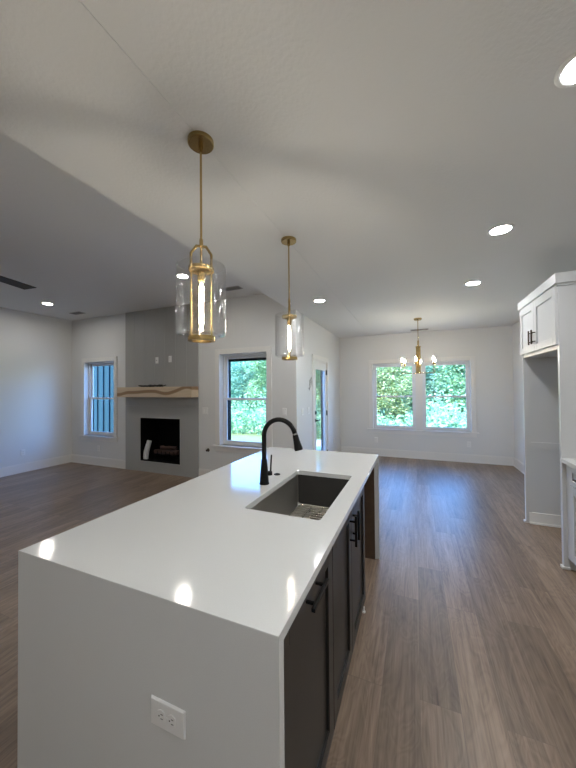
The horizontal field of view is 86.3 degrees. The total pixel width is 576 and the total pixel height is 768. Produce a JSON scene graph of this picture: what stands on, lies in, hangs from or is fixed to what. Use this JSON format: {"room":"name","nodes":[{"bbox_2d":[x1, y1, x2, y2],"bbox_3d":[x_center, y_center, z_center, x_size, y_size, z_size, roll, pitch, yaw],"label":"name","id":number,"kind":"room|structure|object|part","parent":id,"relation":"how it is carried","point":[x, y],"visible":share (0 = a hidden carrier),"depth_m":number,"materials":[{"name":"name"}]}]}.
{"room":"kitchen","nodes":[
{"label":"kitchen","id":0,"kind":"room"},
{"bbox_2d":[0,307,71,467],"bbox_3d":[-6.223,0.116,3.211,0.160,3.060,7.880,-1,-1,23],"label":"wall","id":1,"kind":"structure","parent":0,"point":[36,349],"depth_m":6.01,"materials":[{"name":"white paint"}]},
{"bbox_2d":[0,454,70,476],"bbox_3d":[-6.124,1.562,3.154,0.028,0.165,7.560,-1,-1,23],"label":"baseboard","id":2,"kind":"structure","parent":1,"relation":"attached to","point":[30,466],"depth_m":5.97,"materials":[{"name":"white paint"}]},
{"bbox_2d":[0,131,262,320],"bbox_3d":[-3.954,-1.599,2.212,5.445,0.300,8.020,-1,-1,23],"label":"ceiling","id":3,"kind":"structure","parent":0,"point":[82,250],"depth_m":3.42,"materials":[{"name":"white paint"}]},
{"bbox_2d":[0,276,36,289],"bbox_3d":[-3.184,-1.281,3.173,1.197,0.320,1.190,-1,-1,23],"label":"ceiling fan","id":4,"kind":"object","parent":3,"relation":"hanging from","point":[5,280],"visible":1,"depth_m":3.58,"materials":[{"name":"grey wood"}]},
{"bbox_2d":[70,311,84,314],"bbox_3d":[-4.128,-1.388,6.018,0.300,0.006,0.140,-1,-1,23],"label":"ceiling vent","id":5,"kind":"object","parent":3,"relation":"in","point":[78,312],"visible":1,"depth_m":6.04,"materials":[{"name":"grey metal"}]},
{"bbox_2d":[176,273,189,278],"bbox_3d":[-1.406,-1.438,4.098,0.176,0.008,0.176,-1,-1,23],"label":"recessed light","id":6,"kind":"object","parent":3,"relation":"in","point":[180,275],"visible":1,"depth_m":4.10,"materials":[{"name":"white plastic"}]},
{"bbox_2d":[221,286,242,290],"bbox_3d":[-0.842,-1.437,4.622,0.300,0.006,0.140,-1,-1,23],"label":"ceiling vent","id":7,"kind":"object","parent":3,"relation":"in","point":[232,287],"visible":1,"depth_m":4.61,"materials":[{"name":"grey metal"}]},
{"bbox_2d":[72,294,300,469],"bbox_3d":[-2.254,0.119,5.743,5.230,3.060,0.160,-1,-1,23],"label":"wall","id":8,"kind":"structure","parent":0,"point":[254,320],"depth_m":5.24,"materials":[{"name":"white paint"}]},
{"bbox_2d":[79,356,118,442],"bbox_3d":[-3.874,0.314,6.391,1.151,1.718,0.209,-1,-1,23],"label":"window","id":9,"kind":"structure","parent":8,"relation":"in","point":[101,360],"depth_m":6.49,"materials":[{"name":"white paint"}]},
{"bbox_3d":[-3.835,0.309,6.486,0.865,1.530,0.004,-1,-1,23],"label":"exterior trim","id":10,"kind":"part","parent":9,"relation":"part of","materials":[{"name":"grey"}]},
{"bbox_3d":[-3.884,1.083,6.341,1.151,0.022,0.125,-1,-1,23],"label":"sill","id":11,"kind":"part","parent":9,"relation":"part of","materials":[{"name":"white paint"}]},
{"bbox_3d":[-3.851,0.308,6.447,0.885,1.530,0.070,-1,-1,23],"label":"frame","id":12,"kind":"part","parent":9,"relation":"part of","materials":[{"name":"white plastic"}]},
{"bbox_3d":[-3.854,0.661,6.429,0.825,0.763,0.028,-1,-1,23],"label":"sash","id":13,"kind":"part","parent":9,"relation":"part of","materials":[{"name":"clear glass"}]},
{"bbox_3d":[-3.848,-0.055,6.467,0.825,0.743,0.028,-1,-1,23],"label":"sash","id":14,"kind":"part","parent":9,"relation":"part of","materials":[{"name":"white plastic"}]},
{"bbox_2d":[71,454,212,475],"bbox_3d":[-2.278,1.565,5.635,5.230,0.165,0.028,-1,-1,23],"label":"baseboard","id":15,"kind":"structure","parent":8,"relation":"attached to","point":[99,461],"depth_m":6.25,"materials":[{"name":"white paint"}]},
{"bbox_2d":[202,407,207,413],"bbox_3d":[-1.435,0.466,5.305,0.117,0.117,0.012,-1,-1,23],"label":"light switch","id":16,"kind":"object","parent":8,"relation":"attached to","point":[204,410],"visible":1,"depth_m":5.30,"materials":[{"name":"white plastic"}]},
{"bbox_2d":[212,346,271,453],"bbox_3d":[-0.701,0.268,5.120,1.153,1.718,0.295,-1,-1,23],"label":"window","id":17,"kind":"structure","parent":8,"relation":"in","point":[227,359],"depth_m":5.17,"materials":[{"name":"white paint"}]},
{"bbox_3d":[-0.727,1.037,5.030,1.153,0.022,0.125,-1,-1,23],"label":"sill","id":18,"kind":"part","parent":17,"relation":"part of","materials":[{"name":"white paint"}]},
{"bbox_3d":[-0.694,0.262,5.136,0.887,1.530,0.070,-1,-1,23],"label":"frame","id":19,"kind":"part","parent":17,"relation":"part of","materials":[{"name":"white plastic"}]},
{"bbox_3d":[-0.696,0.615,5.118,0.827,0.763,0.028,-1,-1,23],"label":"sash","id":20,"kind":"part","parent":17,"relation":"part of","materials":[{"name":"white plastic"}]},
{"bbox_3d":[-0.691,-0.101,5.157,0.827,0.743,0.028,-1,-1,23],"label":"sash","id":21,"kind":"part","parent":17,"relation":"part of","materials":[{"name":"clear glass"}]},
{"bbox_3d":[-0.661,0.263,5.215,0.867,1.530,0.090,-1,-1,23],"label":"exterior trim","id":22,"kind":"part","parent":17,"relation":"part of","materials":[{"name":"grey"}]},
{"bbox_2d":[282,408,286,415],"bbox_3d":[-0.056,0.430,4.733,0.071,0.117,0.012,-1,-1,23],"label":"light switch","id":23,"kind":"object","parent":8,"relation":"attached to","point":[284,410],"visible":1,"depth_m":4.73,"materials":[{"name":"white plastic"}]},
{"bbox_2d":[0,0,575,337],"bbox_3d":[0.909,-1.488,1.832,3.825,0.615,11.050,-1,-1,23],"label":"ceiling","id":24,"kind":"structure","parent":0,"point":[387,138],"depth_m":1.44,"materials":[{"name":"white paint"}]},
{"bbox_2d":[187,130,214,342],"bbox_3d":[-0.417,-0.690,1.476,0.233,0.970,0.233,0,-1,-15],"label":"pendant light","id":25,"kind":"object","parent":24,"relation":"hanging from","point":[200,142],"visible":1,"depth_m":1.47,"materials":[{"name":"gold metal"}]},
{"bbox_3d":[-0.460,-0.385,1.459,0.008,0.330,0.008,0,-1,-15],"label":"rod","id":26,"kind":"part","parent":25,"relation":"part of","materials":[{"name":"gold metal"}]},
{"bbox_3d":[-0.419,-0.907,1.479,0.021,0.495,0.021,0,-1,-15],"label":"rod","id":27,"kind":"part","parent":25,"relation":"part of","materials":[{"name":"gold metal"}]},
{"bbox_2d":[197,246,204,282],"bbox_3d":[-0.416,-0.576,1.474,0.038,0.172,0.038,0,-1,-15],"label":"socket","id":28,"kind":"object","parent":25,"relation":"attached to","point":[200,271],"depth_m":1.47,"materials":[{"name":"gold metal"}]},
{"bbox_3d":[-0.369,-0.385,1.484,0.008,0.330,0.008,0,-1,-16],"label":"rod","id":29,"kind":"part","parent":25,"relation":"part of","materials":[{"name":"gold metal"}]},
{"bbox_2d":[281,236,297,360],"bbox_3d":[0.009,-0.679,2.467,0.233,0.970,0.233,0,-1,-4],"label":"pendant light","id":30,"kind":"object","parent":24,"relation":"hanging from","point":[287,240],"visible":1,"depth_m":2.45,"materials":[{"name":"gold metal"}]},
{"bbox_3d":[0.007,-0.896,2.470,0.021,0.495,0.021,0,-1,-4],"label":"rod","id":31,"kind":"part","parent":30,"relation":"part of","materials":[{"name":"gold metal"}]},
{"bbox_2d":[287,303,291,324],"bbox_3d":[0.010,-0.565,2.466,0.038,0.172,0.038,0,-1,-4],"label":"socket","id":32,"kind":"object","parent":30,"relation":"attached to","point":[288,303],"depth_m":2.45,"materials":[{"name":"gold metal"}]},
{"bbox_3d":[0.015,-0.374,2.416,0.008,0.330,0.008,0,-1,-4],"label":"rod","id":33,"kind":"part","parent":30,"relation":"part of","materials":[{"name":"white glass"}]},
{"bbox_2d":[313,299,325,302],"bbox_3d":[0.431,-1.138,4.198,0.176,0.008,0.176,-1,-1,23],"label":"recessed light","id":34,"kind":"object","parent":24,"relation":"in","point":[314,300],"visible":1,"depth_m":4.18,"materials":[{"name":"white plastic"}]},
{"bbox_2d":[401,318,435,373],"bbox_3d":[2.262,-0.660,5.338,0.555,0.960,0.592,-1,-1,23],"label":"chandelier","id":35,"kind":"object","parent":24,"relation":"hanging from","point":[418,349],"visible":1,"depth_m":5.31,"materials":[{"name":"gold metal"}]},
{"bbox_3d":[2.248,-0.421,5.309,0.019,0.450,0.019,-1,-1,23],"label":"column rod","id":36,"kind":"part","parent":35,"relation":"part of","materials":[{"name":"gold metal"}]},
{"bbox_3d":[2.278,-0.421,5.308,0.019,0.450,0.019,-1,-1,23],"label":"column rod","id":37,"kind":"part","parent":35,"relation":"part of","materials":[{"name":"gold metal"}]},
{"bbox_2d":[464,280,481,285],"bbox_3d":[2.135,-1.162,3.544,0.176,0.008,0.176,-1,-1,23],"label":"recessed light","id":38,"kind":"object","parent":24,"relation":"in","point":[476,282],"visible":1,"depth_m":3.54,"materials":[{"name":"white plastic"}]},
{"bbox_2d":[466,282,479,284],"bbox_3d":[2.135,-1.162,3.544,0.132,0.002,0.132,-1,-1,23],"label":"diffuser","id":39,"kind":"object","parent":38,"relation":"attached to","point":[467,283],"depth_m":3.54,"materials":[{"name":"white plastic"}]},
{"bbox_2d":[487,223,514,235],"bbox_3d":[1.623,-1.175,2.343,0.176,0.008,0.176,-1,-1,23],"label":"recessed light","id":40,"kind":"object","parent":24,"relation":"in","point":[501,229],"visible":1,"depth_m":2.33,"materials":[{"name":"white plastic"}]},
{"bbox_2d":[490,226,510,233],"bbox_3d":[1.623,-1.175,2.343,0.132,0.002,0.132,-1,-1,23],"label":"diffuser","id":41,"kind":"object","parent":40,"relation":"attached to","point":[497,229],"depth_m":2.33,"materials":[{"name":"white plastic"}]},
{"bbox_2d":[554,52,575,87],"bbox_3d":[1.108,-1.188,1.145,0.176,0.008,0.176,-1,-1,23],"label":"recessed light","id":42,"kind":"object","parent":24,"relation":"in","point":[565,76],"visible":1,"depth_m":1.18,"materials":[{"name":"white plastic"}]},
{"bbox_2d":[562,58,575,82],"bbox_3d":[1.108,-1.188,1.145,0.132,0.002,0.132,-1,-1,23],"label":"diffuser","id":43,"kind":"object","parent":42,"relation":"attached to","point":[569,65],"depth_m":1.16,"materials":[{"name":"white plastic"}]},
{"bbox_2d":[0,456,575,767],"bbox_3d":[-1.605,1.660,2.765,9.270,0.120,10.910,-1,-1,23],"label":"floor","id":44,"kind":"structure","parent":0,"point":[464,653],"depth_m":2.06,"materials":[{"name":"brown wood"}]},
{"bbox_2d":[125,303,198,477],"bbox_3d":[-2.291,0.122,5.890,1.757,3.060,0.456,-1,-1,23],"label":"fireplace","id":45,"kind":"object","parent":44,"relation":"on","point":[161,333],"visible":0.91,"depth_m":5.70,"materials":[{"name":"grey paint"}]},
{"bbox_2d":[143,440,151,458],"bbox_3d":[-2.685,1.252,5.871,0.154,0.356,0.098,0,-1,-2],"label":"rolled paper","id":46,"kind":"object","parent":45,"relation":"in","point":[148,443],"visible":1,"depth_m":5.83,"materials":[{"name":"white paper"}]},
{"bbox_2d":[117,386,197,396],"bbox_3d":[-2.412,0.147,5.602,1.774,0.186,0.180,-1,-1,23],"label":"mantel","id":47,"kind":"object","parent":45,"relation":"attached to","point":[190,391],"visible":1,"depth_m":5.46,"materials":[{"name":"brown wood"}]},
{"bbox_2d":[138,384,165,386],"bbox_3d":[-2.497,0.032,5.601,0.585,0.045,0.145,-1,-1,23],"label":"coiled cable","id":48,"kind":"object","parent":47,"relation":"on","point":[159,385],"visible":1,"depth_m":5.56,"materials":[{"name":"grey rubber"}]},
{"bbox_3d":[-2.374,1.042,5.670,0.984,0.839,0.006,-1,-1,23],"label":"tile edge trim","id":49,"kind":"part","parent":45,"relation":"part of","materials":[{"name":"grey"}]},
{"bbox_2d":[154,445,178,454],"bbox_3d":[-2.285,1.256,5.847,0.548,0.168,0.188,-1,-1,23],"label":"log","id":50,"kind":"object","parent":45,"relation":"in","point":[171,449],"visible":0.91,"depth_m":5.82,"materials":[{"name":"wood"}]},
{"bbox_2d":[284,548,333,767],"bbox_3d":[-0.180,1.111,1.150,0.655,0.905,0.554,-1,-1,23],"label":"base cabinet","id":51,"kind":"object","parent":44,"relation":"on","point":[308,643],"visible":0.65,"depth_m":1.05,"materials":[{"name":"grey wood"}]},
{"bbox_3d":[0.097,0.702,1.029,0.040,0.012,0.165,-1,-1,23],"label":"handle","id":52,"kind":"part","parent":51,"relation":"part of","materials":[{"name":"black metal"}]},
{"bbox_2d":[298,474,365,728],"bbox_3d":[0.096,1.119,1.815,0.655,0.905,0.882,-1,-1,23],"label":"base cabinet","id":53,"kind":"object","parent":44,"relation":"on","point":[348,550],"visible":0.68,"depth_m":1.64,"materials":[{"name":"grey wood"}]},
{"bbox_2d":[17,447,379,767],"bbox_3d":[-0.097,1.108,1.982,1.091,0.935,2.220,-1,-1,23],"label":"countertop","id":54,"kind":"structure","parent":53,"relation":"on","point":[187,595],"depth_m":1.02,"materials":[{"name":"white stone"}]},
{"bbox_3d":[-0.517,1.111,0.971,1.091,0.905,0.030,-1,-1,23],"label":"waterfall panel","id":55,"kind":"part","parent":54,"relation":"part of","materials":[{"name":"white stone"}]},
{"bbox_2d":[151,695,185,739],"bbox_3d":[-0.347,0.958,0.881,0.127,0.079,0.009,-1,-1,23],"label":"wall outlet","id":56,"kind":"object","parent":54,"relation":"attached to","point":[165,715],"visible":1,"depth_m":0.88,"materials":[{"name":"white plastic"}]},
{"bbox_2d":[157,709,164,722],"bbox_3d":[-0.366,0.958,0.886,0.027,0.034,0.004,-1,-1,23],"label":"receptacle","id":57,"kind":"object","parent":56,"relation":"attached to","point":[160,712],"depth_m":0.89,"materials":[{"name":"white plastic"}]},
{"bbox_2d":[168,715,175,728],"bbox_3d":[-0.330,0.958,0.871,0.027,0.034,0.004,-1,-1,23],"label":"receptacle","id":58,"kind":"object","parent":56,"relation":"attached to","point":[171,718],"depth_m":0.87,"materials":[{"name":"white plastic"}]},
{"bbox_2d":[259,417,302,484],"bbox_3d":[-0.046,0.424,1.932,0.294,0.430,0.069,-1,-1,23],"label":"faucet","id":59,"kind":"object","parent":54,"relation":"on","point":[264,473],"visible":1,"depth_m":1.95,"materials":[{"name":"black metal"}]},
{"bbox_3d":[-0.120,0.523,1.977,0.037,0.134,0.031,0,-1,-9],"label":"lever","id":60,"kind":"part","parent":59,"relation":"part of","materials":[{"name":"black metal"}]},
{"bbox_3d":[-0.056,0.349,1.934,0.242,0.280,0.030,-1,-1,23],"label":"spout","id":61,"kind":"part","parent":59,"relation":"part of","materials":[{"name":"black metal"}]},
{"bbox_2d":[251,475,328,519],"bbox_3d":[0.111,0.782,1.852,0.435,0.230,0.806,-1,-1,23],"label":"sink","id":62,"kind":"object","parent":54,"relation":"in","point":[283,500],"visible":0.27,"depth_m":2.08,"materials":[{"name":"silver metal"}]},
{"bbox_2d":[289,504,328,519],"bbox_3d":[0.112,0.883,1.851,0.354,0.022,0.715,-1,-1,23],"label":"grid","id":63,"kind":"object","parent":62,"relation":"in","point":[309,510],"visible":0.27,"depth_m":2.12,"materials":[{"name":"silver metal"}]},
{"bbox_3d":[0.323,1.134,2.993,1.091,0.905,0.030,-1,-1,23],"label":"waterfall panel","id":64,"kind":"part","parent":54,"relation":"part of","materials":[{"name":"white stone"}]},
{"bbox_3d":[0.261,1.065,1.491,0.020,0.790,0.404,-1,-1,23],"label":"door","id":65,"kind":"part","parent":53,"relation":"part of","materials":[{"name":"black paint"}]},
{"bbox_3d":[0.349,0.783,1.635,0.040,0.160,0.012,-1,-1,23],"label":"handle","id":66,"kind":"part","parent":53,"relation":"part of","materials":[{"name":"black metal"}]},
{"bbox_3d":[0.380,0.784,1.709,0.040,0.160,0.012,-1,-1,23],"label":"handle","id":67,"kind":"part","parent":53,"relation":"part of","materials":[{"name":"black metal"}]},
{"bbox_3d":[0.430,1.069,1.897,0.020,0.790,0.468,-1,-1,23],"label":"door","id":68,"kind":"part","parent":53,"relation":"part of","materials":[{"name":"black paint"}]},
{"bbox_2d":[518,271,575,570],"bbox_3d":[2.778,0.309,2.966,0.689,2.512,1.048,-1,-1,23],"label":"tall cabinet","id":69,"kind":"object","parent":44,"relation":"on","point":[547,315],"visible":1,"depth_m":3.37,"materials":[{"name":"grey paint"}]},
{"bbox_3d":[2.599,-0.582,3.333,0.020,0.497,0.450,-1,-1,23],"label":"door","id":70,"kind":"part","parent":69,"relation":"part of","materials":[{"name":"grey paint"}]},
{"bbox_3d":[2.470,-0.475,3.097,0.040,0.145,0.012,-1,-1,23],"label":"handle","id":71,"kind":"part","parent":69,"relation":"part of","materials":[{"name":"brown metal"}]},
{"bbox_3d":[2.990,0.360,3.396,0.629,2.420,0.038,-1,-1,23],"label":"panel","id":72,"kind":"part","parent":69,"relation":"part of","materials":[{"name":"grey paint"}]},
{"bbox_3d":[3.005,1.507,3.353,0.599,0.125,0.030,-1,-1,23],"label":"trim","id":73,"kind":"part","parent":69,"relation":"part of","materials":[{"name":"white paint"}]},
{"bbox_3d":[2.412,-0.587,2.883,0.020,0.497,0.518,-1,-1,23],"label":"door","id":74,"kind":"part","parent":69,"relation":"part of","materials":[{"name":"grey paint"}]},
{"bbox_3d":[2.784,-0.893,2.978,0.655,0.107,1.048,-1,-1,23],"label":"crown moulding","id":75,"kind":"part","parent":69,"relation":"part of","materials":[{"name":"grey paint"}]},
{"bbox_3d":[2.623,0.350,2.512,0.629,2.420,0.038,-1,-1,23],"label":"panel","id":76,"kind":"part","parent":69,"relation":"part of","materials":[{"name":"grey paint"}]},
{"bbox_2d":[566,465,575,564],"bbox_3d":[2.419,1.104,2.019,0.649,0.900,1.008,-1,-1,23],"label":"base cabinet","id":77,"kind":"object","parent":44,"relation":"on","point":[570,472],"visible":0.88,"depth_m":2.50,"materials":[{"name":"grey paint"}]},
{"bbox_2d":[561,458,575,468],"bbox_3d":[2.417,0.636,2.015,0.637,0.032,1.029,-1,-1,23],"label":"countertop","id":78,"kind":"structure","parent":77,"relation":"on","point":[570,462],"depth_m":2.49,"materials":[{"name":"white stone"}]},
{"bbox_3d":[2.239,0.750,2.308,0.025,0.150,0.460,-1,-1,23],"label":"drawer","id":79,"kind":"part","parent":77,"relation":"part of","materials":[{"name":"grey paint"}]},
{"bbox_3d":[2.242,1.140,2.302,0.025,0.610,0.460,-1,-1,23],"label":"door","id":80,"kind":"part","parent":77,"relation":"part of","materials":[{"name":"grey paint"}]},
{"bbox_2d":[300,313,339,450],"bbox_3d":[0.663,0.257,6.094,0.115,2.745,2.730,-1,-1,23],"label":"wall","id":81,"kind":"structure","parent":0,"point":[315,339],"depth_m":5.59,"materials":[{"name":"white paint"}]},
{"bbox_2d":[312,354,328,450],"bbox_3d":[0.587,0.550,5.868,0.200,2.153,1.046,-1,-1,23],"label":"door","id":82,"kind":"structure","parent":81,"relation":"attached to","point":[320,365],"depth_m":5.92,"materials":[{"name":"white paint"}]},
{"bbox_3d":[0.601,0.536,5.855,0.004,1.632,0.637,-1,-1,23],"label":"pane","id":83,"kind":"part","parent":82,"relation":"part of","materials":[{"name":"clear glass"}]},
{"bbox_2d":[339,326,514,456],"bbox_3d":[2.859,0.248,6.747,3.760,2.745,0.160,-1,-1,23],"label":"wall","id":84,"kind":"structure","parent":0,"point":[492,348],"depth_m":6.48,"materials":[{"name":"white paint"}]},
{"bbox_2d":[373,363,415,429],"bbox_3d":[2.431,0.276,7.019,0.910,1.475,0.165,-1,-1,23],"label":"window","id":85,"kind":"structure","parent":84,"relation":"in","point":[375,366],"depth_m":6.96,"materials":[{"name":"white plastic"}]},
{"bbox_3d":[2.416,-0.066,6.995,0.850,0.733,0.028,-1,-1,23],"label":"sash","id":86,"kind":"part","parent":85,"relation":"part of","materials":[{"name":"clear glass"}]},
{"bbox_3d":[2.410,0.623,6.958,0.850,0.718,0.028,-1,-1,23],"label":"sash","id":87,"kind":"part","parent":85,"relation":"part of","materials":[{"name":"clear glass"}]},
{"bbox_2d":[367,356,478,437],"bbox_3d":[2.886,0.274,6.760,2.216,1.663,0.295,-1,-1,23],"label":"window","id":88,"kind":"structure","parent":84,"relation":"in","point":[466,363],"depth_m":6.62,"materials":[{"name":"white plastic"}]},
{"bbox_3d":[2.860,1.015,6.671,2.216,0.022,0.125,-1,-1,23],"label":"window sill","id":89,"kind":"part","parent":88,"relation":"part of","materials":[{"name":"white paint"}]},
{"bbox_3d":[3.376,-0.080,6.597,0.850,0.733,0.028,-1,-1,23],"label":"sash","id":90,"kind":"part","parent":88,"relation":"part of","materials":[{"name":"white plastic"}]},
{"bbox_3d":[3.371,0.609,6.559,0.850,0.718,0.028,-1,-1,23],"label":"sash","id":91,"kind":"part","parent":88,"relation":"part of","materials":[{"name":"white plastic"}]},
{"bbox_2d":[341,446,513,465],"bbox_3d":[2.834,1.537,6.641,3.440,0.165,0.028,-1,-1,23],"label":"baseboard","id":92,"kind":"structure","parent":84,"relation":"attached to","point":[469,458],"depth_m":6.52,"materials":[{"name":"white paint"}]},
{"bbox_2d":[512,321,523,462],"bbox_3d":[2.487,0.168,1.158,0.160,2.745,10.450,-1,-1,23],"label":"wall","id":93,"kind":"structure","parent":0,"point":[517,358],"depth_m":5.75,"materials":[{"name":"white paint"}]},
{"bbox_2d":[514,457,523,473],"bbox_3d":[3.851,1.498,4.643,0.028,0.165,2.940,-1,-1,23],"label":"baseboard","id":94,"kind":"structure","parent":93,"relation":"attached to","point":[519,465],"depth_m":5.67,"materials":[{"name":"white paint"}]},
{"label":"outside","id":95,"kind":"structure","parent":0,"visible":0},
{"bbox_2d":[231,400,446,441],"bbox_3d":[5.467,2.431,32.646,75.000,0.200,55.460,-1,-1,23],"label":"ground","id":96,"kind":"structure","parent":95,"point":[253,437],"depth_m":12.22,"materials":[{"name":"green plant"}]},
{"bbox_2d":[94,365,113,431],"bbox_3d":[-5.661,0.341,8.327,4.150,3.450,0.115,-1,-1,23],"label":"wall","id":97,"kind":"structure","parent":96,"relation":"on","point":[103,375],"depth_m":7.90,"materials":[{"name":"blue"}]},
{"bbox_2d":[231,361,257,409],"bbox_3d":[-3.111,0.153,20.265,3.173,4.148,2.255,0,-1,-37],"label":"tree","id":98,"kind":"object","parent":96,"relation":"on","point":[241,374],"visible":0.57,"depth_m":19.85,"materials":[{"name":"green plant"}]},
{"bbox_2d":[240,360,266,410],"bbox_3d":[-1.696,-0.132,19.051,2.572,4.656,2.936,0,-1,-32],"label":"tree","id":99,"kind":"object","parent":96,"relation":"on","point":[261,369],"visible":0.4,"depth_m":18.69,"materials":[{"name":"green plant"}]},
{"bbox_2d":[231,373,465,435],"bbox_3d":[-0.062,0.805,20.677,28.228,3.027,16.427,-1,-1,23],"label":"undergrowth","id":100,"kind":"object","parent":96,"relation":"on","point":[254,420],"visible":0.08,"depth_m":12.81,"materials":[{"name":"green plant"}]},
{"bbox_2d":[377,367,389,411],"bbox_3d":[4.289,0.191,16.598,2.992,3.837,2.772,0,-1,-2],"label":"tree","id":101,"kind":"object","parent":96,"relation":"on","point":[377,367],"visible":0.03,"depth_m":16.06,"materials":[{"name":"green plant"}]},
{"bbox_2d":[377,366,411,419],"bbox_3d":[5.543,0.230,15.806,2.681,3.713,2.895,0,-1,-42],"label":"tree","id":102,"kind":"object","parent":96,"relation":"on","point":[392,406],"visible":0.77,"depth_m":15.38,"materials":[{"name":"green plant"}]},
{"bbox_2d":[388,366,432,414],"bbox_3d":[7.394,-0.265,18.526,2.585,4.755,3.638,-1,-1,30],"label":"tree","id":103,"kind":"object","parent":96,"relation":"on","point":[409,366],"visible":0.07,"depth_m":18.05,"materials":[{"name":"green plant"}]},
{"bbox_2d":[425,366,438,410],"bbox_3d":[9.194,-0.335,20.393,2.655,4.917,3.030,0,-1,-1],"label":"tree","id":104,"kind":"object","parent":96,"relation":"on","point":[428,366],"visible":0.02,"depth_m":19.67,"materials":[{"name":"green plant"}]},
{"bbox_2d":[426,365,465,411],"bbox_3d":[8.832,-0.230,16.187,3.432,4.590,2.439,-1,-1,13],"label":"tree","id":105,"kind":"object","parent":96,"relation":"on","point":[430,367],"visible":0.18,"depth_m":15.87,"materials":[{"name":"green plant"}]},
{"bbox_2d":[431,365,465,417],"bbox_3d":[8.661,-0.117,15.859,2.406,4.355,2.746,-1,-1,9],"label":"tree","id":106,"kind":"object","parent":96,"relation":"on","point":[462,388],"visible":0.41,"depth_m":15.41,"materials":[{"name":"green plant"}]}
]}

